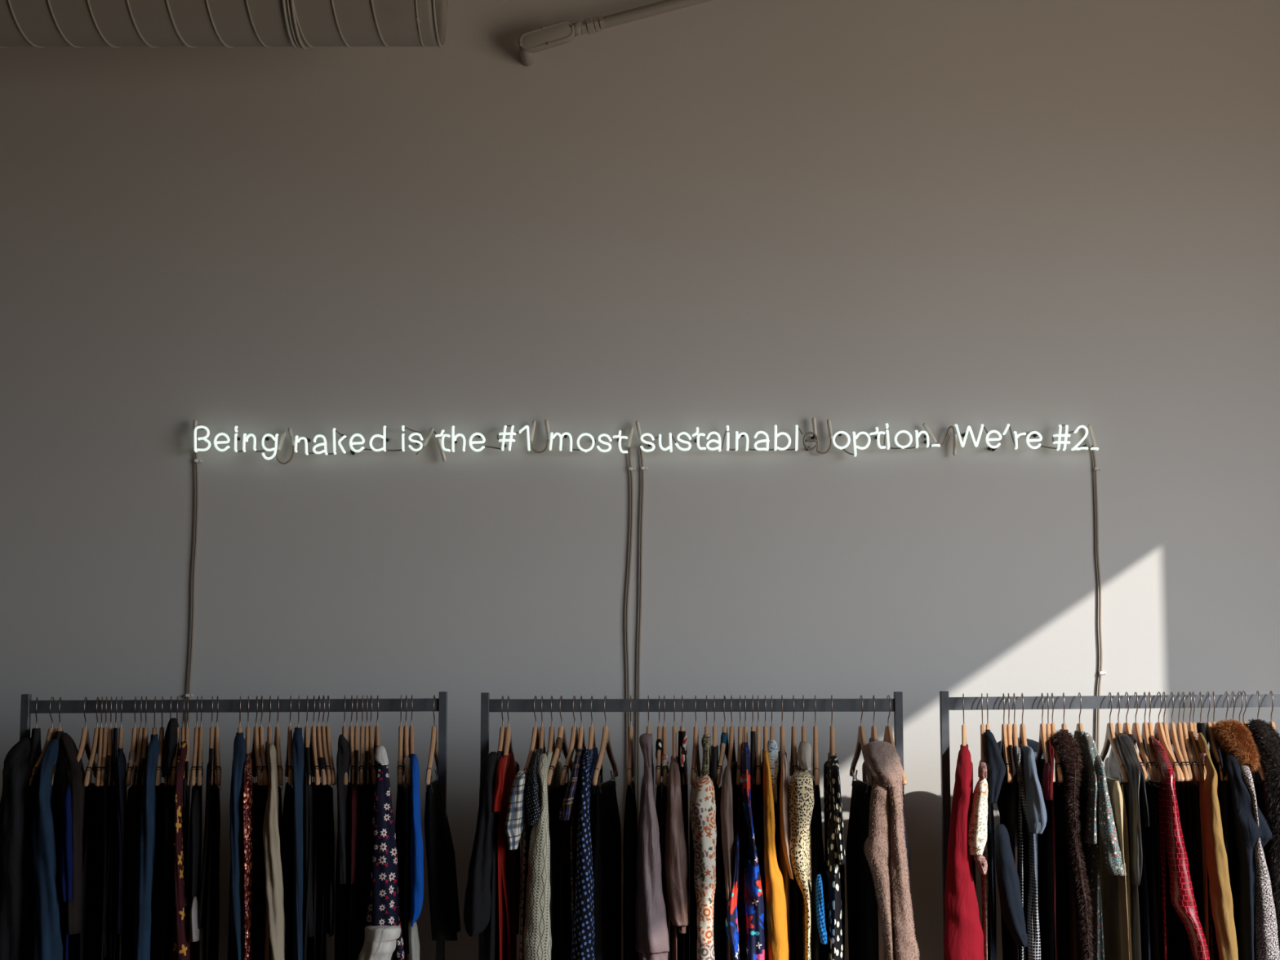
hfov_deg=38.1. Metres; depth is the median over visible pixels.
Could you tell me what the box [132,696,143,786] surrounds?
clothes hanger
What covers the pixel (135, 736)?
clothes hanger
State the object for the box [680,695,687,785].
clothes hanger
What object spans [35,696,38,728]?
clothes hanger
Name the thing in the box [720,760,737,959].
blouse
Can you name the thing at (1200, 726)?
jacket
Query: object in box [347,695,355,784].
clothes hanger
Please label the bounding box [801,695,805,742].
clothes hanger
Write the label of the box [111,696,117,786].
clothes hanger
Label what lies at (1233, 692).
clothes hanger
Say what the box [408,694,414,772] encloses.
clothes hanger
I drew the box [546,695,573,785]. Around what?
clothes hanger
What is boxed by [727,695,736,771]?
clothes hanger
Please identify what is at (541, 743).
clothes hanger
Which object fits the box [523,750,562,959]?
cardigan
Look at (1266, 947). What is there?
coat
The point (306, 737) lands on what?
clothes hanger
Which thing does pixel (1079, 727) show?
clothes hanger
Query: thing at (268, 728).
clothes hanger
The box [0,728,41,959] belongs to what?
jacket
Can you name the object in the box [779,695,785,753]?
clothes hanger
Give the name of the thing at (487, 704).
clothes rack
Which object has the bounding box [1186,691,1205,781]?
clothes hanger
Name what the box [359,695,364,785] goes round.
clothes hanger
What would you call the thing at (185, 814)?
shirt
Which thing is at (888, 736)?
clothes hanger
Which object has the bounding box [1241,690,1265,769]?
clothes hanger
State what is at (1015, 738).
clothes hanger
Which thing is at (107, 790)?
shirt
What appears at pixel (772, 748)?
blouse
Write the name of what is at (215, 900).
garment
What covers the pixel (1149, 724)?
clothes hanger
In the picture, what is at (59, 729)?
clothes hanger
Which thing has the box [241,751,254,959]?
dress
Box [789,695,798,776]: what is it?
clothes hanger
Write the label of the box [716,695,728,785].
clothes hanger
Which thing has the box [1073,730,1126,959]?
coat
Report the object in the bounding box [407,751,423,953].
blouse
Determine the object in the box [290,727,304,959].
denim jacket
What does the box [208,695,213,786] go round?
clothes hanger
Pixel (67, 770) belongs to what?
jacket
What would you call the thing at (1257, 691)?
clothes hanger
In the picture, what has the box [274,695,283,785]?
clothes hanger
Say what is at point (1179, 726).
clothes hanger
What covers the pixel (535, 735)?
clothes hanger
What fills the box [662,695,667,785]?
clothes hanger
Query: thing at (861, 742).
clothes hanger
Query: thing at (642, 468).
power cord
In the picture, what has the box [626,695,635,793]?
clothes hanger
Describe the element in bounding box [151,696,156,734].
clothes hanger
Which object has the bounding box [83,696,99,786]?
clothes hanger
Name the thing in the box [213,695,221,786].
clothes hanger
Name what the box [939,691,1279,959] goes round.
clothes rack
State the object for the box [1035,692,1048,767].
clothes hanger
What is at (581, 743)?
clothes hanger
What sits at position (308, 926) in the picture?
shirt
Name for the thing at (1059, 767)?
clothes hanger
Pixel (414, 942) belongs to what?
blouse
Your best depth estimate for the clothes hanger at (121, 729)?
5.23 m
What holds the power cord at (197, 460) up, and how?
attached to the wall
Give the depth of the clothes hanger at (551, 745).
5.22 m
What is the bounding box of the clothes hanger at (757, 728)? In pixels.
[755,695,760,785]
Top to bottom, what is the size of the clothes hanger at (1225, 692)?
0.241 m
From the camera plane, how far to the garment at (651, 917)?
4.94 m
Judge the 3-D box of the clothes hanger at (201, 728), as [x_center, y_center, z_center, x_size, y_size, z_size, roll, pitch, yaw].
[-1.246,0.733,5.252,0.013,0.241,0.442,1,-6,-13]
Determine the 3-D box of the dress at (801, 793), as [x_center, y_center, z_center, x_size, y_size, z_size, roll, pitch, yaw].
[0.446,1.218,5.169,0.070,0.970,0.538,0,-6,3]
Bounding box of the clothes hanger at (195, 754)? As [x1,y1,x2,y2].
[190,696,199,786]
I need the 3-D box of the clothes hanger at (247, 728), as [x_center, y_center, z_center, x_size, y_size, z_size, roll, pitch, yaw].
[-1.113,0.733,5.252,0.013,0.241,0.442,1,-6,-12]
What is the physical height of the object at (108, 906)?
0.887 m
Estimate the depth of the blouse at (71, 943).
4.98 m
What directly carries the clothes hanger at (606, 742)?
hanging from the clothes rack at (487, 704)
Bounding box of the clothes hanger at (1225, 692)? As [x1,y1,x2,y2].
[1224,691,1228,719]
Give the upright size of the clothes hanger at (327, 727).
0.241 m
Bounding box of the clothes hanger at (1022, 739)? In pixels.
[1018,693,1027,746]
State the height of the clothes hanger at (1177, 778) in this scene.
0.265 m
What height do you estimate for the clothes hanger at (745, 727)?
0.241 m
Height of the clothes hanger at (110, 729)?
0.241 m
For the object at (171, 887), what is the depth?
5.02 m
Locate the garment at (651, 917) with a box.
[635,733,669,959]
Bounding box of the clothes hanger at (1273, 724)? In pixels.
[1268,690,1275,729]
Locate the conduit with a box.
[518,0,712,66]
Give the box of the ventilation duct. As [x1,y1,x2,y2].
[0,0,448,48]
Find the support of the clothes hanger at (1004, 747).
hanging from the clothes rack at (947, 704)
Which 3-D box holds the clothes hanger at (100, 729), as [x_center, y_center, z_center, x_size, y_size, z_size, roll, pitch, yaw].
[-1.529,0.735,5.252,0.013,0.241,0.442,2,-6,-15]
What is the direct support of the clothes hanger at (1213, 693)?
hanging from the clothes rack at (947, 704)
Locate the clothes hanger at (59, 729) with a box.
[52,696,62,785]
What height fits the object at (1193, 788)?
0.866 m
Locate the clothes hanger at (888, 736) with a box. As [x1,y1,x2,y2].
[883,694,906,785]
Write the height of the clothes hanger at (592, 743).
0.241 m
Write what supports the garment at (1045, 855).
hanging from the clothes hanger at (1042, 745)
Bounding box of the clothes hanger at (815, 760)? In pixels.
[812,694,820,792]
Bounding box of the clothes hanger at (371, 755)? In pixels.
[368,695,377,785]
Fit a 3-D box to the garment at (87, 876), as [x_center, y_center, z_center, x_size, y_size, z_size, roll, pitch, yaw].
[-1.542,1.175,5.205,0.021,0.745,0.410,1,-6,-9]
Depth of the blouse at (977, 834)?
4.96 m
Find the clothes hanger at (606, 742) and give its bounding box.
[591,695,617,793]
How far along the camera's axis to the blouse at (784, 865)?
4.99 m
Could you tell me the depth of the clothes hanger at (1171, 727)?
5.19 m
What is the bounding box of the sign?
[193,417,1098,464]
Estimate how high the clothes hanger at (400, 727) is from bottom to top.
0.241 m
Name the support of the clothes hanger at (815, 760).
hanging from the clothes rack at (487, 704)
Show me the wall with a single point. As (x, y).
(750, 217)
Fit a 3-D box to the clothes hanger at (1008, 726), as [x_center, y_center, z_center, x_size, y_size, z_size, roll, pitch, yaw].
[1.047,0.725,5.253,0.013,0.241,0.442,-1,-6,9]
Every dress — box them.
[171,741,190,959]
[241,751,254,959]
[358,744,405,959]
[571,746,602,959]
[725,765,743,959]
[741,742,765,959]
[788,742,813,959]
[823,752,845,959]
[943,743,984,959]
[1012,744,1040,959]
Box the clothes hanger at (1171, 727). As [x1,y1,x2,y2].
[1168,691,1189,781]
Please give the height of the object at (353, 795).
0.745 m
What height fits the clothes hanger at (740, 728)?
0.241 m
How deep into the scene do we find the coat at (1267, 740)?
4.99 m
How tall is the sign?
0.147 m
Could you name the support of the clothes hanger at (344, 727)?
hanging from the clothes rack at (28, 706)
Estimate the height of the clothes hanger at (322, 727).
0.241 m
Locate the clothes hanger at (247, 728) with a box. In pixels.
[245,695,249,753]
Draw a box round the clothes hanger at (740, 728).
[736,695,742,785]
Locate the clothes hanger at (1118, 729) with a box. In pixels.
[1115,692,1128,776]
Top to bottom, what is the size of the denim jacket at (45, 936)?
0.841 m
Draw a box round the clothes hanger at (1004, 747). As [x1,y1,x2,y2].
[1000,693,1011,782]
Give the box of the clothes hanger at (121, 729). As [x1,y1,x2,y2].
[118,696,123,748]
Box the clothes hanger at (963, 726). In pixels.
[961,693,966,746]
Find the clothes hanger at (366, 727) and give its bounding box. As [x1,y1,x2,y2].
[364,695,368,784]
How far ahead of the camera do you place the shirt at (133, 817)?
5.00 m
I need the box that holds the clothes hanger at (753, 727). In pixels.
[750,695,755,784]
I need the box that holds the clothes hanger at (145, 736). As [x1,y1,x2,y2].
[140,696,148,786]
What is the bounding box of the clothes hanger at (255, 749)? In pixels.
[251,695,262,786]
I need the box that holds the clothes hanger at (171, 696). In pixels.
[164,696,171,786]
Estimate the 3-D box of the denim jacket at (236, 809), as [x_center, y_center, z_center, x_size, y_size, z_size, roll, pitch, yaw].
[-1.121,1.202,5.179,0.057,0.981,0.524,1,-6,-11]
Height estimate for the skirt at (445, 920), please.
0.421 m
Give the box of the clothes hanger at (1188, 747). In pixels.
[1173,691,1200,781]
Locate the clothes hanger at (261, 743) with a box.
[252,695,267,785]
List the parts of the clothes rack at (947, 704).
post, hanging rail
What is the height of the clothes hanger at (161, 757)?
0.241 m
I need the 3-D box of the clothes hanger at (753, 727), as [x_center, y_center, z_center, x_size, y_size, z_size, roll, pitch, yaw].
[0.321,0.731,5.252,0.013,0.241,0.442,0,-6,4]
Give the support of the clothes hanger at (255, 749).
hanging from the clothes rack at (28, 706)
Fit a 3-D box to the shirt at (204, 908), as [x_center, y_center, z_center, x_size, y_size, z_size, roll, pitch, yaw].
[-1.216,1.158,5.207,0.039,0.804,0.472,1,-6,-11]
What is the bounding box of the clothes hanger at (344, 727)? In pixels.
[342,695,347,785]
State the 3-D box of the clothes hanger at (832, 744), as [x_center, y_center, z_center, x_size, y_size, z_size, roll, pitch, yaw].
[0.545,0.731,5.252,0.013,0.241,0.442,0,-6,4]
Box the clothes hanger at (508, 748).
[502,695,515,773]
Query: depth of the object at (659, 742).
5.09 m
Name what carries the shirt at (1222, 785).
hanging from the clothes hanger at (1213, 693)
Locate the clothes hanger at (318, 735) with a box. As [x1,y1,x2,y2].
[311,695,326,785]
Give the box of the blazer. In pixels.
[984,728,1027,959]
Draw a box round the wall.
[0,0,1279,959]
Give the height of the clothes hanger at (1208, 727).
0.241 m
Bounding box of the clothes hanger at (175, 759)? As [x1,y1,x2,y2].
[170,696,179,786]
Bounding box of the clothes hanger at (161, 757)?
[155,696,164,786]
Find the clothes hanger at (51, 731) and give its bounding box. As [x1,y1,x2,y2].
[29,696,56,786]
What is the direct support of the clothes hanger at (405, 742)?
hanging from the clothes rack at (28, 706)
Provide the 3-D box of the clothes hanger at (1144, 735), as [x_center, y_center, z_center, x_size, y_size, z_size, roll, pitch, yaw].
[1.433,0.722,5.253,0.013,0.241,0.442,-1,-6,8]
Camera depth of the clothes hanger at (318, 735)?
5.20 m
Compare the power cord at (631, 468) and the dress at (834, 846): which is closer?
the dress at (834, 846)
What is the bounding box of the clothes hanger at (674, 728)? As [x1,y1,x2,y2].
[672,695,676,759]
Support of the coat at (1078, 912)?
hanging from the clothes hanger at (1064, 726)
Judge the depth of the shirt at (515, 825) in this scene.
4.97 m
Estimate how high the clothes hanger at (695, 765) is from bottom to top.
0.265 m
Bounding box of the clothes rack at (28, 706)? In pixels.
[19,691,447,959]
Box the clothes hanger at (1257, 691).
[1256,690,1259,719]
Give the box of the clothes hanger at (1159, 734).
[1153,691,1184,782]
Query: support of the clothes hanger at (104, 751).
hanging from the clothes rack at (28, 706)
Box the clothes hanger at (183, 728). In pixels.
[180,696,185,746]
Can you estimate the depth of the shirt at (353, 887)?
5.00 m
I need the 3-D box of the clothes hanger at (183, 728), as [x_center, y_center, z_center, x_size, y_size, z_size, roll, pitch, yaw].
[-1.296,0.734,5.252,0.013,0.241,0.442,1,-6,-14]
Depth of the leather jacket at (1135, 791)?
4.99 m
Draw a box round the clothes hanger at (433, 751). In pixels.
[425,694,438,792]
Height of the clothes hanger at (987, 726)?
0.241 m
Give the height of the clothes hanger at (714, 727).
0.241 m
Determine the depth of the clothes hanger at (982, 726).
5.20 m
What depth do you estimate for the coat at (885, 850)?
4.94 m
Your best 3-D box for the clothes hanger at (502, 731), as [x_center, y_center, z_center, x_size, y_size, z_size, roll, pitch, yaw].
[-0.389,0.732,5.252,0.013,0.241,0.442,0,-6,2]
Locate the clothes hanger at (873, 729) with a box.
[870,694,877,738]
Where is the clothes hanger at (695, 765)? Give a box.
[690,695,701,791]
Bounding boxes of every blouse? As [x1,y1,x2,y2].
[58,762,97,959]
[186,766,200,959]
[401,757,419,959]
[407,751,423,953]
[492,752,516,959]
[524,746,546,825]
[664,755,689,959]
[689,733,716,959]
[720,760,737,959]
[760,749,788,959]
[767,739,778,862]
[776,751,793,959]
[967,759,989,959]
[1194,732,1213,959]
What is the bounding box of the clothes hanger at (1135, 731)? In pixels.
[1131,692,1155,782]
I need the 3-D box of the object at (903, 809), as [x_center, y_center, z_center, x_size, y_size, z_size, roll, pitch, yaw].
[0.710,1.124,5.211,0.051,0.652,0.410,0,-6,-2]
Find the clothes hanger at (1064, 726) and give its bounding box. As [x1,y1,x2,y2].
[1061,692,1066,729]
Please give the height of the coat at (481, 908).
1.044 m
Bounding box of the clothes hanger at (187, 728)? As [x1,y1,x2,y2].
[184,696,189,786]
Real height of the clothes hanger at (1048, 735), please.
0.241 m
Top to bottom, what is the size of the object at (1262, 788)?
0.807 m
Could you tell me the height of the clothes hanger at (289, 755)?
0.241 m
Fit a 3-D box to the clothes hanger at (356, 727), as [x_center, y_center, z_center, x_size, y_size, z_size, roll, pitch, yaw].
[-0.805,0.731,5.252,0.013,0.241,0.442,1,-6,-9]
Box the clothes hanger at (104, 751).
[100,696,107,786]
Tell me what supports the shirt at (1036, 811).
hanging from the clothes hanger at (1022, 739)
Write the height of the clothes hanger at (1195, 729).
0.241 m
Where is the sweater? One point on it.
(171, 739)
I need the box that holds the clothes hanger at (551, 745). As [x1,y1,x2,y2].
[546,695,555,778]
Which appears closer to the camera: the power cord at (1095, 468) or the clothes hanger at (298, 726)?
the clothes hanger at (298, 726)
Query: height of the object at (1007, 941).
0.699 m
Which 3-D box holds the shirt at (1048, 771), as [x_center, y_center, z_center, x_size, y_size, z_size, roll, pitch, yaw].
[1.155,1.096,5.206,0.034,0.728,0.489,-1,-6,12]
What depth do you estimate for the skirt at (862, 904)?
5.11 m
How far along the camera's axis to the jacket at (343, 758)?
5.02 m
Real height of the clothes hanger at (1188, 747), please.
0.241 m
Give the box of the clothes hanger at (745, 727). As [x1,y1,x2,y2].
[743,695,747,742]
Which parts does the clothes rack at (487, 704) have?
post, hanging rail, post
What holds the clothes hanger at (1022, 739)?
hanging from the clothes rack at (947, 704)
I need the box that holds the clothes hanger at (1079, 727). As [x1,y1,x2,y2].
[1075,692,1083,731]
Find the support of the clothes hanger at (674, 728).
hanging from the clothes rack at (487, 704)
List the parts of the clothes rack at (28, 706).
post, hanging rail, post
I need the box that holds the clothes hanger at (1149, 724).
[1142,691,1163,782]
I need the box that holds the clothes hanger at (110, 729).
[106,696,112,786]
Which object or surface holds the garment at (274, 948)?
hanging from the clothes hanger at (268, 728)
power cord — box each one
[185,447,202,885]
[626,447,635,746]
[636,444,648,837]
[1091,444,1106,753]
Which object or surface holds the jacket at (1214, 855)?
hanging from the clothes hanger at (1189, 725)
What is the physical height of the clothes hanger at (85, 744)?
0.241 m
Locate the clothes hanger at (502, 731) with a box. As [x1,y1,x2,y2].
[497,695,505,751]
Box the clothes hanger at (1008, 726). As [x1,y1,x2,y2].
[1006,693,1013,782]
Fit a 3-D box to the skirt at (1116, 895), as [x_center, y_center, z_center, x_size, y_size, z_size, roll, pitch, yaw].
[1.328,1.215,5.145,0.059,0.773,0.500,-1,-6,9]
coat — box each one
[463,749,520,959]
[862,737,919,959]
[1050,728,1094,959]
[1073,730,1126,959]
[1142,735,1209,959]
[1211,718,1271,959]
[1239,763,1279,959]
[1245,718,1279,949]
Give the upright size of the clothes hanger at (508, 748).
0.241 m
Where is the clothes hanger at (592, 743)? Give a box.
[587,695,595,749]
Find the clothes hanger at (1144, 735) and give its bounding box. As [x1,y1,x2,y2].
[1138,692,1158,782]
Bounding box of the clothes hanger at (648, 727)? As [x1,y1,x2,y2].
[646,695,650,733]
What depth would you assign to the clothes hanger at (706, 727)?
5.23 m
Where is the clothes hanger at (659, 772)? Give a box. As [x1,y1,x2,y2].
[655,695,662,785]
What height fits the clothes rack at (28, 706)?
1.502 m
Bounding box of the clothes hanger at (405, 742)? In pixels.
[402,694,410,785]
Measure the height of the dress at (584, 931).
1.049 m
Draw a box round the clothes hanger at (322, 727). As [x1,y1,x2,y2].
[317,695,331,785]
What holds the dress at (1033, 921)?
hanging from the clothes hanger at (1015, 738)
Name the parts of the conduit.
plate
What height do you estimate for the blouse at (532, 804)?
0.773 m
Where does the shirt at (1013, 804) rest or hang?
hanging from the clothes hanger at (1008, 726)
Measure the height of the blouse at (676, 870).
0.897 m
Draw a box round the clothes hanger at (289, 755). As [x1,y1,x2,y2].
[284,695,293,785]
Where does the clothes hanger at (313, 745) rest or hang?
hanging from the clothes rack at (28, 706)
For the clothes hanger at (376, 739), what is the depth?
5.23 m
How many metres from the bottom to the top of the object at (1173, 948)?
0.751 m
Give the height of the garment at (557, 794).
0.739 m
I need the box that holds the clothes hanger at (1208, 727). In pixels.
[1204,691,1228,780]
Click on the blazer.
(1008, 882)
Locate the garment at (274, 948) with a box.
[262,741,285,959]
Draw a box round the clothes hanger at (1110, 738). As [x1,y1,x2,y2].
[1100,692,1128,789]
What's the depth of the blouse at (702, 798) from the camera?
4.94 m
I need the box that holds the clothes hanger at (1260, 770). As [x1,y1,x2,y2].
[1237,690,1266,781]
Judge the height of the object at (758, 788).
0.708 m
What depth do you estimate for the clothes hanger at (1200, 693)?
5.24 m
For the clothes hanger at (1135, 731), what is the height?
0.241 m
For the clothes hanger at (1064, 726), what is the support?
hanging from the clothes rack at (947, 704)
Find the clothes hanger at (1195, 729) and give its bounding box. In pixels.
[1191,691,1206,776]
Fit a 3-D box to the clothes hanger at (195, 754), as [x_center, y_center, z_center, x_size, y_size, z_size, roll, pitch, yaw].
[-1.258,0.733,5.252,0.013,0.241,0.442,1,-6,-11]
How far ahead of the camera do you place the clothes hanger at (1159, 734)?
5.21 m
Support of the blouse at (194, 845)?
hanging from the clothes hanger at (195, 754)
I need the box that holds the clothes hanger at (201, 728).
[196,696,203,786]
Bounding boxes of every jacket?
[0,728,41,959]
[27,738,62,959]
[50,730,84,939]
[227,732,246,959]
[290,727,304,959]
[334,734,350,959]
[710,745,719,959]
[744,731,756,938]
[1104,732,1149,959]
[1177,731,1238,959]
[1196,722,1219,959]
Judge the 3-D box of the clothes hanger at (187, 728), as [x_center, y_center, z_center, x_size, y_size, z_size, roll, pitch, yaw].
[-1.285,0.734,5.252,0.013,0.241,0.442,2,-6,-14]
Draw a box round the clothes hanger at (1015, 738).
[1012,693,1022,782]
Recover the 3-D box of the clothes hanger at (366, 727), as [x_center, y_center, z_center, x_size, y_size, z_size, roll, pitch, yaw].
[-0.775,0.731,5.252,0.013,0.241,0.442,1,-6,-8]
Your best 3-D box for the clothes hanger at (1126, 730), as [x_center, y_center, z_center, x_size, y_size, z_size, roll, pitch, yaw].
[1.381,0.722,5.253,0.013,0.241,0.442,0,-6,2]
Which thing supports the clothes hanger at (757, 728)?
hanging from the clothes rack at (487, 704)
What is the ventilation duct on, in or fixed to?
attached to the wall
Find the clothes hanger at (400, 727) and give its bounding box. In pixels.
[397,694,402,785]
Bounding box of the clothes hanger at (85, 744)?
[76,696,97,777]
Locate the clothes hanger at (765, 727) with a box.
[763,694,768,751]
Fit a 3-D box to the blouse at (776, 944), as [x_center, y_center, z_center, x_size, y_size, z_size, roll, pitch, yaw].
[0.370,1.215,5.171,0.068,0.913,0.531,0,-6,1]
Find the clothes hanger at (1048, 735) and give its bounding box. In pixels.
[1045,692,1054,782]
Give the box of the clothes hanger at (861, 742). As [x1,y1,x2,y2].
[849,694,873,792]
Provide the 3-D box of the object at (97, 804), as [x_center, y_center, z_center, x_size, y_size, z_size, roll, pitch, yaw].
[-1.530,1.203,5.202,0.019,0.802,0.410,2,-6,-15]
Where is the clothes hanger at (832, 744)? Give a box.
[829,695,835,755]
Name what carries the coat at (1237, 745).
hanging from the clothes hanger at (1225, 692)
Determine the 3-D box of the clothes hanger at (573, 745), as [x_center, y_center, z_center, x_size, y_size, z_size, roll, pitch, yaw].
[-0.185,0.732,5.252,0.013,0.241,0.442,-1,-6,6]
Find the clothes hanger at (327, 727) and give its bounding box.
[318,695,336,785]
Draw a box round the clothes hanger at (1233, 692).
[1231,691,1235,719]
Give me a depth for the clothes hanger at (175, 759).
5.12 m
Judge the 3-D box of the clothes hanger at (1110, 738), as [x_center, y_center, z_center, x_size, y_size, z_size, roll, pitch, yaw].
[1.334,0.735,5.252,0.019,0.265,0.442,0,-6,4]
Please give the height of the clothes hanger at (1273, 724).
0.241 m
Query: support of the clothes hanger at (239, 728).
hanging from the clothes rack at (28, 706)
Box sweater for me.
[158,718,178,959]
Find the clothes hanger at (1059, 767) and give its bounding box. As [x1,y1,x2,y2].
[1049,693,1063,782]
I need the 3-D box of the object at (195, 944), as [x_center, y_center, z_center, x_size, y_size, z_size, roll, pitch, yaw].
[-1.244,1.238,5.199,0.022,0.875,0.410,1,-6,-13]
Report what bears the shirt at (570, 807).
hanging from the clothes hanger at (573, 745)
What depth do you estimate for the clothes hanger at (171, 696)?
5.23 m
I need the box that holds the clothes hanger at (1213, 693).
[1211,691,1222,781]
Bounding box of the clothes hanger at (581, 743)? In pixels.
[576,695,585,784]
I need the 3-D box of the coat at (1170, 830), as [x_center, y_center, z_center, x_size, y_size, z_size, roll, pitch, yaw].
[1.476,1.235,5.168,0.133,1.036,0.530,0,-6,0]
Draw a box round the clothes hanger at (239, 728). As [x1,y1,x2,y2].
[237,695,241,733]
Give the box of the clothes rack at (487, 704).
[478,691,904,959]
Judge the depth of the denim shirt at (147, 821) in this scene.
4.96 m
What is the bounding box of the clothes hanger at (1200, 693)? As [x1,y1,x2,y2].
[1199,691,1202,723]
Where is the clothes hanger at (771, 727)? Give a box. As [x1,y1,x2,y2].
[769,695,773,739]
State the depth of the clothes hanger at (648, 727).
5.23 m
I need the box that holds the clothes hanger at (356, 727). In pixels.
[354,695,359,785]
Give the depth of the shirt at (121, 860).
5.00 m
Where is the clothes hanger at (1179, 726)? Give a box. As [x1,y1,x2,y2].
[1170,691,1192,781]
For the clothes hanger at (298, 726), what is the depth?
5.24 m
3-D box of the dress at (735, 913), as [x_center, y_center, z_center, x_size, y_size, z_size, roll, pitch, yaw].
[0.267,1.298,5.151,0.054,1.008,0.496,0,-6,3]
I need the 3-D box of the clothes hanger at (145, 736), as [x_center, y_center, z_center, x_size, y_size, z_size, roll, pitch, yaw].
[-1.403,0.734,5.252,0.013,0.241,0.442,1,-6,-12]
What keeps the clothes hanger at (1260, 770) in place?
hanging from the clothes rack at (947, 704)
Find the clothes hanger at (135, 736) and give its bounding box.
[125,696,137,786]
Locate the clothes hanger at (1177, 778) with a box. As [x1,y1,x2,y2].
[1159,691,1180,789]
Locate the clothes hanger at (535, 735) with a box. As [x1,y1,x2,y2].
[523,695,539,784]
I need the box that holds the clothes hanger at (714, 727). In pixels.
[711,695,716,783]
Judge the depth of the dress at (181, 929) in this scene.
4.97 m
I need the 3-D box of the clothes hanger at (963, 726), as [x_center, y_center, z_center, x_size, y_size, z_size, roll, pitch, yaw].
[0.919,0.727,5.253,0.013,0.241,0.442,-1,-6,10]
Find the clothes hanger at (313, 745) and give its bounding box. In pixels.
[309,695,319,785]
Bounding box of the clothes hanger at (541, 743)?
[538,695,545,748]
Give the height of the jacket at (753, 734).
0.794 m
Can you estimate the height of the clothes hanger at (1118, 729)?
0.241 m
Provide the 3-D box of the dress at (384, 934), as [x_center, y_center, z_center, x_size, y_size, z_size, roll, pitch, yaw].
[-0.703,1.248,5.162,0.155,1.009,0.546,0,-6,-4]
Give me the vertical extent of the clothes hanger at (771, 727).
0.241 m
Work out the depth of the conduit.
5.84 m
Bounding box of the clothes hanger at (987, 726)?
[985,693,990,729]
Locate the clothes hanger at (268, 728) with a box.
[266,695,271,784]
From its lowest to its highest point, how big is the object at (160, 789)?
0.839 m
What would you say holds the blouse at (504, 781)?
hanging from the clothes hanger at (508, 748)
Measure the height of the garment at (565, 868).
0.688 m
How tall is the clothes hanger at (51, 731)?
0.241 m
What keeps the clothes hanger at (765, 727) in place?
hanging from the clothes rack at (487, 704)
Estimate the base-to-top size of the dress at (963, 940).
0.809 m
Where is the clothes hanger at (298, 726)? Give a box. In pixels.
[296,695,300,728]
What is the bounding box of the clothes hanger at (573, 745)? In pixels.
[560,695,578,785]
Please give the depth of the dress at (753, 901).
4.94 m
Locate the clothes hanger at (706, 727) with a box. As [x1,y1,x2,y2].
[704,695,708,734]
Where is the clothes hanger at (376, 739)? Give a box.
[373,695,380,746]
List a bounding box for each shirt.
[100,753,112,959]
[111,746,128,959]
[128,760,141,959]
[133,733,159,959]
[136,755,146,862]
[182,760,190,899]
[197,748,214,959]
[302,746,314,959]
[348,750,359,959]
[504,769,533,959]
[559,746,586,944]
[677,730,688,959]
[996,737,1047,959]
[1005,744,1018,959]
[1042,739,1058,959]
[1208,736,1229,874]
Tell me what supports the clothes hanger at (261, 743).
hanging from the clothes rack at (28, 706)
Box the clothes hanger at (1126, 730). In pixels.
[1122,692,1148,782]
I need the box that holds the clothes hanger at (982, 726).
[980,693,985,762]
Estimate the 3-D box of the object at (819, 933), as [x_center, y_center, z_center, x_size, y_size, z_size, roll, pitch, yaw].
[0.497,1.222,5.159,0.038,0.741,0.473,0,-6,4]
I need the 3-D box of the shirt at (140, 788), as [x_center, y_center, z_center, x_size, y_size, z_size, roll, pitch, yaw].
[-1.399,1.204,5.204,0.030,0.846,0.472,1,-6,-13]
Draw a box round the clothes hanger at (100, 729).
[95,696,103,786]
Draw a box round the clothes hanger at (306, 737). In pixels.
[303,695,311,785]
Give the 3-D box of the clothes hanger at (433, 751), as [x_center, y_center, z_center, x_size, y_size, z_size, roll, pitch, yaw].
[-0.584,0.742,5.251,0.019,0.265,0.442,0,-6,-2]

